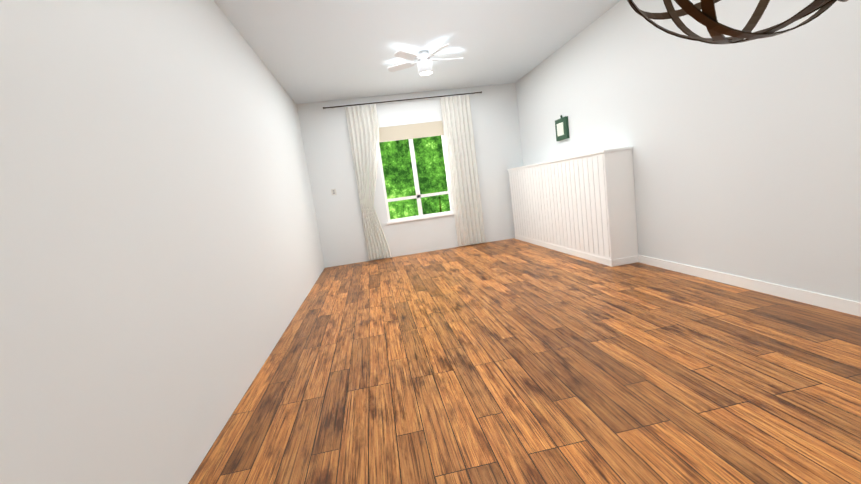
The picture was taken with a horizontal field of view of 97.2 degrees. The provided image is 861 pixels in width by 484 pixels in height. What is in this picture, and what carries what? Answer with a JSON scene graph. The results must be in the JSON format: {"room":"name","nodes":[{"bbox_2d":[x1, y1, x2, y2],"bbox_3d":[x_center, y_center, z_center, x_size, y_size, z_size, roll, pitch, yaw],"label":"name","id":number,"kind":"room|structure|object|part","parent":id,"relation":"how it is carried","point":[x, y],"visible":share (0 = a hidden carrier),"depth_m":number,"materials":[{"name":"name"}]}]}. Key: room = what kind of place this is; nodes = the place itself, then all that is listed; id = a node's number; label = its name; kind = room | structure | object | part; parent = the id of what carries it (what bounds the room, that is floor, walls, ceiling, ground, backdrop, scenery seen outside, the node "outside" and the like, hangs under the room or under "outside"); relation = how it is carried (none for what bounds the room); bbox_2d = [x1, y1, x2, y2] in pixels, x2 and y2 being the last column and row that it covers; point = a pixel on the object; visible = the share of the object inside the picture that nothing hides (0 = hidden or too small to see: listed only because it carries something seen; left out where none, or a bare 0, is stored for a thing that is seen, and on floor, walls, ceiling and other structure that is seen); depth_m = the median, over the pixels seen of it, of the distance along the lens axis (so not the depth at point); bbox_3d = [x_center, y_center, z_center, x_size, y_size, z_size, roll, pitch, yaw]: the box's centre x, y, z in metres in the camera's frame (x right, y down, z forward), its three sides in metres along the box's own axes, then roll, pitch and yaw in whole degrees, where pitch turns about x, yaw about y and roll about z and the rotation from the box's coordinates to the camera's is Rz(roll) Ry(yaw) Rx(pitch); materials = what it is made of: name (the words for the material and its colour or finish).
{"room":"empty living room","nodes":[
{"label":"empty living room","id":0,"kind":"room"},
{"bbox_2d":[0,0,324,483],"bbox_3d":[-1.327,-0.223,0.615,0.150,3.190,14.150,-9,8,-8],"label":"wall","id":1,"kind":"structure","parent":0,"point":[162,266],"depth_m":1.79,"materials":[{"name":"white paint"}]},
{"bbox_2d":[296,83,522,267],"bbox_3d":[-0.201,-1.385,7.793,4.380,3.190,0.150,-9,8,-8],"label":"wall","id":2,"kind":"structure","parent":0,"point":[328,149],"depth_m":7.66,"materials":[{"name":"white paint"}]},
{"bbox_2d":[323,91,485,259],"bbox_3d":[-0.311,-1.303,7.644,3.140,3.040,0.126,-9,8,-8],"label":"curtains","id":3,"kind":"object","parent":2,"relation":"attached to","point":[363,124],"visible":1,"depth_m":7.62,"materials":[{"name":"fabric"}]},
{"bbox_3d":[-0.509,-2.777,7.445,3.140,0.040,0.108,-9,8,-8],"label":"curtain rod","id":4,"kind":"part","parent":3,"relation":"part of","materials":[{"name":"brown metal"}]},
{"bbox_2d":[378,121,453,223],"bbox_3d":[-0.309,-1.412,7.726,1.440,1.910,0.120,-9,8,-8],"label":"living room window","id":5,"kind":"structure","parent":2,"relation":"in","point":[410,132],"depth_m":7.68,"materials":[{"name":"white paint"}]},
{"bbox_2d":[214,0,620,103],"bbox_3d":[0.689,-2.150,0.629,4.680,0.060,14.300,-9,8,-8],"label":"ceiling","id":6,"kind":"structure","parent":0,"point":[309,51],"depth_m":4.87,"materials":[{"name":"white paint"}]},
{"bbox_2d":[388,44,462,75],"bbox_3d":[-0.050,-2.545,5.413,1.090,0.292,1.110,-9,8,-8],"label":"room ceiling fan","id":7,"kind":"object","parent":6,"relation":"hanging from","point":[424,64],"visible":1,"depth_m":5.32,"materials":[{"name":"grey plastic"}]},
{"bbox_2d":[627,0,847,43],"bbox_3d":[0.769,-1.337,0.882,0.684,1.626,0.676,-9,8,-8],"label":"pendant light","id":8,"kind":"object","parent":6,"relation":"hanging from","point":[706,16],"visible":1,"depth_m":1.01,"materials":[{"name":"brown metal"}]},
{"bbox_2d":[188,238,860,483],"bbox_3d":[1.116,1.041,1.079,4.680,0.060,14.300,-9,8,-8],"label":"floor","id":9,"kind":"structure","parent":0,"point":[511,361],"depth_m":2.37,"materials":[{"name":"brown wood"}]},
{"bbox_2d":[507,146,637,266],"bbox_3d":[2.145,-0.626,6.396,0.395,1.470,3.330,-9,8,-8],"label":"half wall","id":10,"kind":"structure","parent":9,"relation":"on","point":[582,206],"depth_m":5.33,"materials":[{"name":"white paint"}]},
{"bbox_2d":[515,0,860,301],"bbox_3d":[3.120,-0.895,1.166,0.150,3.190,14.300,-9,8,-8],"label":"wall","id":11,"kind":"structure","parent":0,"point":[746,159],"depth_m":3.47,"materials":[{"name":"white paint"}]},
{"bbox_2d":[555,115,569,140],"bbox_3d":[2.149,-1.874,6.221,0.060,0.390,0.340,-9,8,-8],"label":"picture frame","id":12,"kind":"object","parent":11,"relation":"attached to","point":[562,127],"depth_m":6.16,"materials":[{"name":"green"}]},
{"bbox_2d":[638,255,860,316],"bbox_3d":[2.817,0.313,4.050,0.012,0.100,8.529,-9,8,-8],"label":"baseboard","id":13,"kind":"structure","parent":11,"relation":"attached to","point":[830,302],"depth_m":3.31,"materials":[{"name":"white paint"}]},
{"label":"outside","id":14,"kind":"structure","parent":0,"visible":0},
{"bbox_2d":[379,135,450,218],"bbox_3d":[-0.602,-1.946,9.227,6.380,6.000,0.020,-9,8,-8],"label":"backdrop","id":15,"kind":"structure","parent":14,"point":[398,169],"depth_m":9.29,"materials":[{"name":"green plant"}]}
]}

